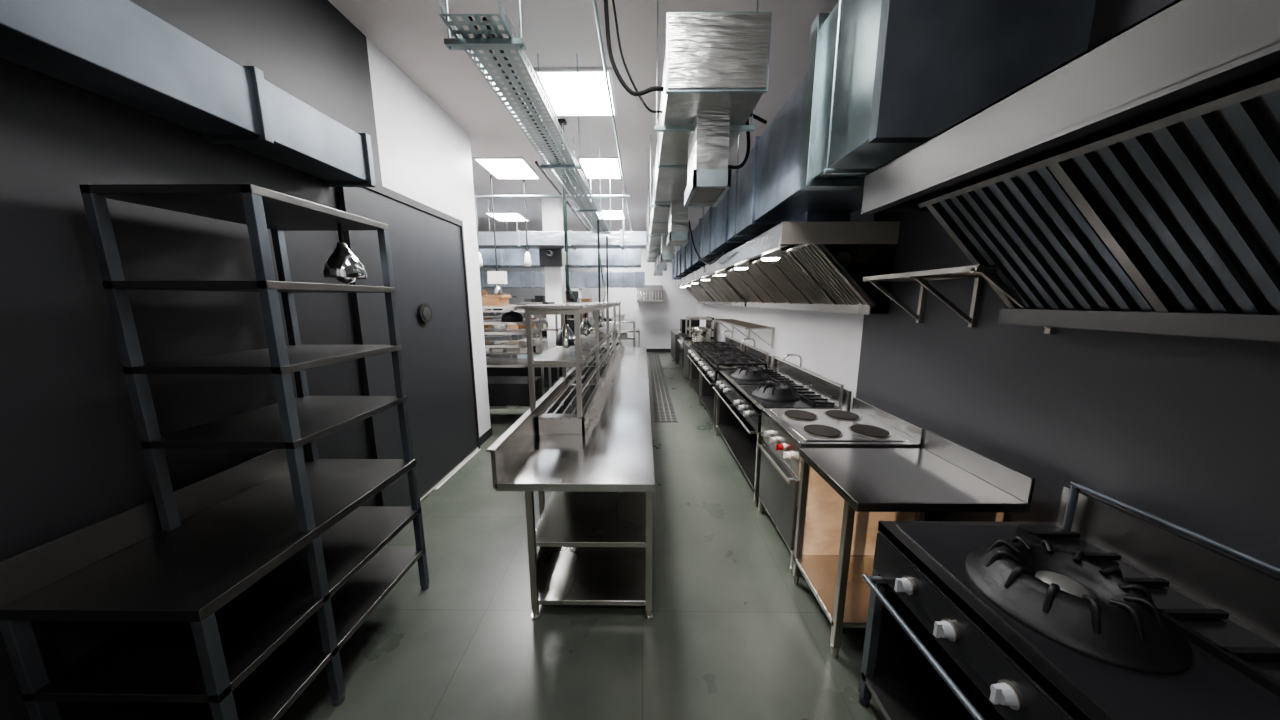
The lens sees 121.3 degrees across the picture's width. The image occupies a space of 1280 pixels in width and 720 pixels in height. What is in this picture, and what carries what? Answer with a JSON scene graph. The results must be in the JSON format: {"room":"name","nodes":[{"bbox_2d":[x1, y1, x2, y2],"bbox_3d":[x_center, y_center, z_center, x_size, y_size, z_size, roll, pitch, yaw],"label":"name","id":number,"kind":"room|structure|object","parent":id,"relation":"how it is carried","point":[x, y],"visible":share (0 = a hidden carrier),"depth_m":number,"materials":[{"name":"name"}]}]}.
{"room":"commercial kitchen","nodes":[
{"label":"commercial kitchen","id":0,"kind":"room"},
{"bbox_2d":[0,0,490,719],"bbox_3d":[-2.139,-0.277,1.300,0.200,3.720,6.620,0,9,0],"label":"wall","id":1,"kind":"structure","parent":0,"point":[72,458],"depth_m":1.52,"materials":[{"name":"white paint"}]},
{"bbox_2d":[0,0,375,186],"bbox_3d":[-1.886,-1.097,1.201,0.295,0.310,2.302,0,9,0],"label":"air duct","id":2,"kind":"object","parent":1,"relation":"attached to","point":[120,51],"visible":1,"depth_m":1.39,"materials":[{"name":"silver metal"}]},
{"bbox_2d":[337,183,479,506],"bbox_3d":[-1.983,-0.091,3.403,0.073,2.660,1.610,0,9,0],"label":"door","id":3,"kind":"structure","parent":1,"relation":"in","point":[427,247],"depth_m":3.23,"materials":[{"name":"grey metal"}]},
{"bbox_2d":[434,449,480,488],"bbox_3d":[-1.984,1.166,3.937,0.070,0.006,0.950,0,9,0],"label":"trim","id":4,"kind":"structure","parent":1,"relation":"attached to","point":[475,452],"depth_m":3.84,"materials":[{"name":"white plastic"}]},
{"bbox_2d":[479,428,491,445],"bbox_3d":[-2.006,1.001,4.640,0.015,0.100,0.450,0,9,0],"label":"baseboard","id":5,"kind":"structure","parent":1,"relation":"attached to","point":[487,434],"depth_m":4.66,"materials":[{"name":"grey laminate"}]},
{"bbox_2d":[541,198,567,370],"bbox_3d":[-1.722,-1.288,7.368,0.330,3.720,0.330,0,9,0],"label":"wall column","id":6,"kind":"structure","parent":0,"point":[552,208],"depth_m":7.15,"materials":[{"name":"white paint"}]},
{"bbox_2d":[539,249,563,266],"bbox_3d":[-1.725,-2.065,6.919,0.430,0.500,0.300,0,9,0],"label":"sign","id":7,"kind":"object","parent":6,"relation":"attached to","point":[547,257],"visible":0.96,"depth_m":6.94,"materials":[{"name":"plastic"}]},
{"bbox_2d":[279,352,886,719],"bbox_3d":[-2.031,0.959,5.500,7.850,0.100,14.500,0,9,0],"label":"floor","id":8,"kind":"structure","parent":0,"point":[730,635],"depth_m":2.01,"materials":[{"name":"grey concrete"}]},
{"bbox_2d":[0,184,428,719],"bbox_3d":[-1.667,0.444,1.594,0.648,2.200,1.078,0,9,0],"label":"shelving unit","id":9,"kind":"object","parent":8,"relation":"on","point":[238,585],"visible":1,"depth_m":1.42,"materials":[{"name":"grey metal"}]},
{"bbox_2d":[323,224,366,283],"bbox_3d":[-1.484,-0.528,1.800,0.176,0.290,0.176,0,9,0],"label":"heat lamp","id":10,"kind":"object","parent":9,"relation":"in","point":[342,264],"visible":1,"depth_m":1.77,"materials":[{"name":"silver metal"}]},
{"bbox_2d":[481,290,518,357],"bbox_3d":[-4.220,-0.808,9.533,1.808,2.060,0.608,0,9,0],"label":"storage rack","id":11,"kind":"object","parent":8,"relation":"on","point":[483,292],"visible":0.11,"depth_m":9.36,"materials":[{"name":"grey metal"}]},
{"bbox_2d":[482,304,544,408],"bbox_3d":[-2.335,0.051,5.351,1.648,1.740,0.608,0,9,0],"label":"shelf","id":12,"kind":"object","parent":8,"relation":"on","point":[504,392],"visible":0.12,"depth_m":5.17,"materials":[{"name":"grey metal"}]},
{"bbox_2d":[482,295,510,305],"bbox_3d":[-2.106,-0.858,5.172,0.400,0.148,0.350,0,9,0],"label":"cardboard box","id":13,"kind":"object","parent":12,"relation":"on","point":[489,300],"visible":0.88,"depth_m":5.01,"materials":[{"name":"brown cardboard"}]},
{"bbox_2d":[501,310,523,320],"bbox_3d":[-1.856,-0.649,5.230,0.310,0.159,0.310,0,9,0],"label":"pan","id":14,"kind":"object","parent":12,"relation":"on","point":[508,316],"visible":1,"depth_m":5.13,"materials":[{"name":"black metal"}]},
{"bbox_2d":[482,302,562,388],"bbox_3d":[-2.244,-0.183,6.680,1.608,1.766,0.608,0,9,0],"label":"table","id":15,"kind":"object","parent":8,"relation":"on","point":[556,372],"visible":0.34,"depth_m":6.49,"materials":[{"name":"grey metal"}]},
{"bbox_2d":[517,338,568,368],"bbox_3d":[-2.183,-0.002,8.164,1.040,0.920,0.670,0,9,0],"label":"chest freezer","id":16,"kind":"object","parent":8,"relation":"on","point":[537,339],"visible":0.08,"depth_m":7.93,"materials":[{"name":"grey metal"}]},
{"bbox_2d":[520,296,596,338],"bbox_3d":[-2.022,-0.699,9.228,1.808,1.946,0.608,0,9,0],"label":"table","id":17,"kind":"object","parent":8,"relation":"on","point":[538,299],"visible":0.22,"depth_m":8.88,"materials":[{"name":"grey metal"}]},
{"bbox_2d":[548,367,571,388],"bbox_3d":[-1.173,0.331,6.351,0.458,0.860,1.608,0,9,0],"label":"work table","id":18,"kind":"object","parent":8,"relation":"on","point":[549,368],"visible":0.02,"depth_m":5.56,"materials":[{"name":"grey metal"}]},
{"bbox_2d":[486,341,654,620],"bbox_3d":[-0.337,0.521,4.682,0.880,1.032,5.540,0,9,0],"label":"table","id":19,"kind":"object","parent":8,"relation":"on","point":[593,533],"visible":0.97,"depth_m":2.26,"materials":[{"name":"silver metal"}]},
{"bbox_2d":[522,302,620,416],"bbox_3d":[-0.583,-0.359,4.781,0.395,0.793,4.620,0,9,0],"label":"shelf","id":20,"kind":"object","parent":19,"relation":"on","point":[585,346],"visible":0.91,"depth_m":2.63,"materials":[{"name":"silver metal"}]},
{"bbox_2d":[556,315,574,348],"bbox_3d":[-0.596,-0.236,2.906,0.176,0.290,0.176,0,9,0],"label":"heat lamp","id":21,"kind":"object","parent":20,"relation":"hanging from","point":[565,338],"visible":0.97,"depth_m":2.86,"materials":[{"name":"silver metal"}]},
{"bbox_2d":[580,313,593,335],"bbox_3d":[-0.587,-0.400,3.892,0.176,0.290,0.176,0,9,0],"label":"heat lamp","id":22,"kind":"object","parent":20,"relation":"hanging from","point":[586,328],"visible":0.88,"depth_m":3.85,"materials":[{"name":"silver metal"}]},
{"bbox_2d":[593,310,604,327],"bbox_3d":[-0.577,-0.597,5.076,0.176,0.290,0.176,0,9,0],"label":"heat lamp","id":23,"kind":"object","parent":20,"relation":"hanging from","point":[601,321],"visible":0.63,"depth_m":5.04,"materials":[{"name":"silver metal"}]},
{"bbox_2d":[603,314,634,346],"bbox_3d":[-0.574,-0.422,9.059,0.908,1.456,0.808,0,9,0],"label":"work table","id":24,"kind":"object","parent":8,"relation":"on","point":[624,333],"visible":0.41,"depth_m":8.69,"materials":[{"name":"grey metal"}]},
{"bbox_2d":[613,329,639,346],"bbox_3d":[-0.407,-0.477,11.076,0.808,0.900,0.808,0,9,0],"label":"work table","id":25,"kind":"object","parent":8,"relation":"on","point":[629,330],"visible":0.2,"depth_m":10.66,"materials":[{"name":"grey metal"}]},
{"bbox_2d":[648,355,677,421],"bbox_3d":[0.421,0.378,8.652,0.360,0.010,6.650,0,9,0],"label":"floor drain grate","id":26,"kind":"object","parent":8,"relation":"on","point":[663,407],"visible":1,"depth_m":6.94,"materials":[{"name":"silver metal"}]},
{"bbox_2d":[670,319,699,364],"bbox_3d":[1.400,-0.614,10.835,0.860,1.250,1.640,0,9,0],"label":"countertop","id":27,"kind":"structure","parent":8,"relation":"on","point":[675,333],"depth_m":10.17,"materials":[{"name":"grey metal"}]},
{"bbox_2d":[678,316,713,373],"bbox_3d":[1.409,-0.419,9.296,0.817,1.370,1.000,0,9,0],"label":"station","id":28,"kind":"object","parent":8,"relation":"on","point":[709,320],"visible":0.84,"depth_m":8.98,"materials":[{"name":"silver metal"}]},
{"bbox_2d":[683,326,716,380],"bbox_3d":[1.430,-0.146,8.175,0.755,1.200,1.000,0,9,0],"label":"stove","id":29,"kind":"object","parent":8,"relation":"on","point":[699,334],"visible":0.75,"depth_m":7.79,"materials":[{"name":"grey metal"}]},
{"bbox_2d":[687,330,744,403],"bbox_3d":[1.386,0.052,6.876,0.830,1.238,1.338,0,9,0],"label":"gas range","id":30,"kind":"object","parent":8,"relation":"on","point":[695,351],"visible":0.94,"depth_m":6.82,"materials":[{"name":"black metal"}]},
{"bbox_2d":[697,338,772,430],"bbox_3d":[1.374,0.276,5.530,0.830,1.238,1.288,0,9,0],"label":"gas range","id":31,"kind":"object","parent":8,"relation":"on","point":[711,363],"visible":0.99,"depth_m":5.41,"materials":[{"name":"black metal"}]},
{"bbox_2d":[712,354,851,506],"bbox_3d":[1.361,0.543,3.927,0.830,1.238,1.738,0,9,0],"label":"range","id":32,"kind":"object","parent":8,"relation":"on","point":[742,392],"visible":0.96,"depth_m":3.68,"materials":[{"name":"black metal"}]},
{"bbox_2d":[758,397,923,571],"bbox_3d":[1.357,0.864,2.677,0.807,1.015,0.740,0,9,0],"label":"range","id":33,"kind":"object","parent":8,"relation":"on","point":[865,425],"visible":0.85,"depth_m":2.51,"materials":[{"name":"silver metal"}]},
{"bbox_2d":[792,430,1034,657],"bbox_3d":[1.368,0.978,1.981,0.778,1.020,0.610,0,9,0],"label":"work table","id":34,"kind":"object","parent":8,"relation":"on","point":[844,495],"visible":0.75,"depth_m":1.94,"materials":[{"name":"steel"},{"name":"brushed steel"},{"name":"wood"}]},
{"bbox_2d":[858,480,1279,719],"bbox_3d":[1.334,1.074,0.741,0.830,1.238,1.638,0,9,0],"label":"range","id":35,"kind":"object","parent":8,"relation":"on","point":[1100,611],"visible":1,"depth_m":1.07,"materials":[{"name":"black metal"}]},
{"bbox_2d":[328,0,838,241],"bbox_3d":[-2.031,-2.809,4.872,7.850,0.100,14.500,0,9,0],"label":"ceiling","id":36,"kind":"structure","parent":0,"point":[411,33],"depth_m":3.03,"materials":[{"name":"paint"}]},
{"bbox_2d":[473,180,482,266],"bbox_3d":[-2.698,-2.241,5.935,0.120,1.370,0.120,0,9,0],"label":"pendant lamp","id":37,"kind":"object","parent":36,"relation":"hanging from","point":[479,253],"visible":0.62,"depth_m":5.98,"materials":[{"name":"white plastic"}]},
{"bbox_2d":[487,175,506,294],"bbox_3d":[-2.330,-1.966,5.775,0.280,1.860,0.140,0,9,0],"label":"pendant lamp","id":38,"kind":"object","parent":36,"relation":"hanging from","point":[496,277],"visible":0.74,"depth_m":5.83,"materials":[{"name":"white plastic"}]},
{"bbox_2d":[472,157,540,178],"bbox_3d":[-1.932,-2.824,5.325,0.700,0.020,0.860,0,9,0],"label":"ceiling light panel","id":39,"kind":"object","parent":36,"relation":"attached to","point":[499,167],"depth_m":5.25,"materials":[{"name":"white plastic"}]},
{"bbox_2d":[484,212,529,220],"bbox_3d":[-3.076,-3.335,8.392,0.760,0.020,0.860,0,9,0],"label":"ceiling light panel","id":40,"kind":"object","parent":36,"relation":"attached to","point":[499,216],"depth_m":8.34,"materials":[{"name":"white plastic"}]},
{"bbox_2d":[437,0,611,234],"bbox_3d":[-0.646,-2.133,3.705,0.340,0.850,4.800,0,9,0],"label":"cable tray","id":41,"kind":"object","parent":36,"relation":"hanging from","point":[499,44],"visible":0.97,"depth_m":1.94,"materials":[{"name":"silver metal"}]},
{"bbox_2d":[597,220,608,302],"bbox_3d":[-0.552,-1.420,5.346,0.115,1.115,1.822,-1,9,-4],"label":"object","id":42,"kind":"object","parent":41,"relation":"hanging from","point":[598,240],"visible":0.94,"depth_m":5.06,"materials":[{"name":"metal"}]},
{"bbox_2d":[523,179,531,266],"bbox_3d":[-1.878,-2.240,5.928,0.120,1.370,0.120,0,9,0],"label":"pendant lamp","id":43,"kind":"object","parent":36,"relation":"hanging from","point":[527,258],"visible":1,"depth_m":5.97,"materials":[{"name":"white plastic"}]},
{"bbox_2d":[474,0,631,230],"bbox_3d":[-2.791,-2.778,6.658,5.300,0.332,10.000,0,9,0],"label":"conduit pipe","id":44,"kind":"object","parent":36,"relation":"attached to","point":[626,196],"visible":0.5,"depth_m":5.18,"materials":[{"name":"white metal"}]},
{"bbox_2d":[474,185,645,249],"bbox_3d":[-2.818,-2.523,6.472,5.850,0.990,0.522,0,9,0],"label":"air duct","id":45,"kind":"object","parent":36,"relation":"hanging from","point":[621,239],"visible":0.45,"depth_m":6.30,"materials":[{"name":"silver metal"}]},
{"bbox_2d":[479,215,640,268],"bbox_3d":[-2.854,-2.692,8.092,5.750,1.190,0.672,0,9,0],"label":"air duct","id":46,"kind":"object","parent":36,"relation":"hanging from","point":[506,258],"visible":0.44,"depth_m":7.86,"materials":[{"name":"silver metal"}]},
{"bbox_2d":[480,230,644,287],"bbox_3d":[-2.789,-2.798,9.949,5.850,1.590,0.572,0,9,0],"label":"air duct","id":47,"kind":"object","parent":36,"relation":"hanging from","point":[520,279],"visible":0.61,"depth_m":9.79,"materials":[{"name":"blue metal"}]},
{"bbox_2d":[558,119,575,301],"bbox_3d":[-0.804,-1.617,3.942,0.105,1.945,0.360,-3,10,-19],"label":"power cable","id":48,"kind":"object","parent":36,"relation":"hanging from","point":[565,255],"visible":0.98,"depth_m":4.04,"materials":[{"name":"green metal"}]},
{"bbox_2d":[533,67,617,116],"bbox_3d":[-0.568,-2.503,3.400,0.660,0.020,0.780,0,9,0],"label":"ceiling light panel","id":49,"kind":"object","parent":36,"relation":"attached to","point":[559,85],"depth_m":3.32,"materials":[{"name":"white plastic"}]},
{"bbox_2d":[576,157,621,178],"bbox_3d":[-0.572,-2.822,5.313,0.580,0.020,0.860,0,9,0],"label":"ceiling light panel","id":50,"kind":"object","parent":36,"relation":"attached to","point":[610,168],"depth_m":5.25,"materials":[{"name":"white plastic"}]},
{"bbox_2d":[596,210,625,218],"bbox_3d":[-0.678,-3.298,8.175,0.660,0.020,0.860,0,9,0],"label":"ceiling light panel","id":51,"kind":"object","parent":36,"relation":"attached to","point":[615,214],"depth_m":8.14,"materials":[{"name":"white plastic"}]},
{"bbox_2d":[604,0,663,112],"bbox_3d":[-0.033,-1.918,2.161,0.357,0.748,0.120,0,9,0],"label":"power cable","id":52,"kind":"object","parent":36,"relation":"hanging from","point":[639,94],"visible":1,"depth_m":2.15,"materials":[{"name":"black rubber"}]},
{"bbox_2d":[646,0,771,275],"bbox_3d":[0.462,-2.417,6.538,0.660,1.220,9.300,0,9,0],"label":"air duct","id":53,"kind":"object","parent":36,"relation":"hanging from","point":[716,72],"visible":1,"depth_m":2.19,"materials":[{"name":"metal"}]},
{"bbox_2d":[689,220,726,264],"bbox_3d":[0.905,-1.765,4.881,0.130,0.930,1.829,-1,10,-7],"label":"cable","id":54,"kind":"object","parent":53,"relation":"attached to","point":[725,252],"visible":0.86,"depth_m":5.34,"materials":[{"name":"black rubber"}]},
{"bbox_2d":[728,113,766,168],"bbox_3d":[0.774,-1.567,2.585,0.097,0.465,0.523,9,13,42],"label":"cable","id":55,"kind":"object","parent":53,"relation":"attached to","point":[756,117],"visible":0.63,"depth_m":2.52,"materials":[{"name":"black rubber"}]},
{"bbox_2d":[672,0,1095,279],"bbox_3d":[1.348,-2.362,6.616,0.820,1.355,10.750,0,9,0],"label":"duct","id":56,"kind":"object","parent":36,"relation":"hanging from","point":[883,78],"visible":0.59,"depth_m":1.52,"materials":[{"name":"silver metal"}]},
{"bbox_2d":[479,242,696,348],"bbox_3d":[-1.970,-2.126,12.396,7.850,3.720,0.120,0,9,0],"label":"wall","id":57,"kind":"structure","parent":0,"point":[654,320],"depth_m":12.34,"materials":[{"name":"white paint"}]},
{"bbox_2d":[565,288,581,327],"bbox_3d":[-2.545,-1.363,12.441,1.100,2.200,0.049,0,9,0],"label":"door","id":58,"kind":"structure","parent":57,"relation":"in","point":[577,292],"depth_m":12.29,"materials":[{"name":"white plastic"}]},
{"bbox_2d":[637,285,662,301],"bbox_3d":[0.327,-2.226,11.992,0.850,0.550,0.605,0,9,0],"label":"canopy","id":59,"kind":"object","parent":57,"relation":"attached to","point":[650,293],"visible":0.99,"depth_m":11.74,"materials":[{"name":"silver metal"}]},
{"bbox_2d":[646,349,670,351],"bbox_3d":[0.280,-0.337,12.607,3.350,0.120,0.015,0,9,0],"label":"baseboard","id":60,"kind":"structure","parent":57,"relation":"attached to","point":[647,350],"depth_m":12.60,"materials":[{"name":"grey laminate"}]},
{"bbox_2d":[697,0,1279,577],"bbox_3d":[1.954,-0.919,5.153,0.120,3.720,14.500,0,9,0],"label":"wall","id":61,"kind":"structure","parent":0,"point":[1184,431],"depth_m":1.57,"materials":[{"name":"white paint"},{"name":"dark grey paint"}]},
{"bbox_2d":[675,276,715,304],"bbox_3d":[1.504,-1.869,9.865,0.840,0.665,2.700,0,9,0],"label":"exhaust hood","id":62,"kind":"object","parent":61,"relation":"attached to","point":[702,296],"visible":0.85,"depth_m":9.47,"materials":[{"name":"silver metal"}]},
{"bbox_2d":[686,266,746,306],"bbox_3d":[1.482,-1.425,7.202,0.840,0.665,2.500,0,9,0],"label":"exhaust hood","id":63,"kind":"object","parent":61,"relation":"attached to","point":[721,290],"visible":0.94,"depth_m":6.76,"materials":[{"name":"silver metal"}]},
{"bbox_2d":[714,319,773,348],"bbox_3d":[1.703,-0.500,6.228,0.402,0.300,2.332,0,9,0],"label":"wall shelf","id":64,"kind":"object","parent":61,"relation":"attached to","point":[749,326],"visible":1,"depth_m":5.61,"materials":[{"name":"silver metal"}]},
{"bbox_2d":[705,221,899,314],"bbox_3d":[1.456,-0.934,4.252,0.840,0.665,3.280,0,9,0],"label":"exhaust hood","id":65,"kind":"object","parent":61,"relation":"attached to","point":[804,266],"visible":1,"depth_m":3.01,"materials":[{"name":"silver metal"}]},
{"bbox_2d":[863,265,1056,333],"bbox_3d":[1.668,-0.331,1.989,0.402,0.300,0.832,0,9,0],"label":"wall shelf","id":66,"kind":"object","parent":61,"relation":"attached to","point":[979,272],"visible":0.77,"depth_m":1.97,"materials":[{"name":"silver metal"}]},
{"bbox_2d":[861,0,1279,341],"bbox_3d":[1.426,-0.337,0.667,0.840,0.665,2.050,0,9,0],"label":"exhaust hood","id":67,"kind":"object","parent":61,"relation":"attached to","point":[1133,184],"visible":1,"depth_m":0.99,"materials":[{"name":"grey metal"}]}
]}

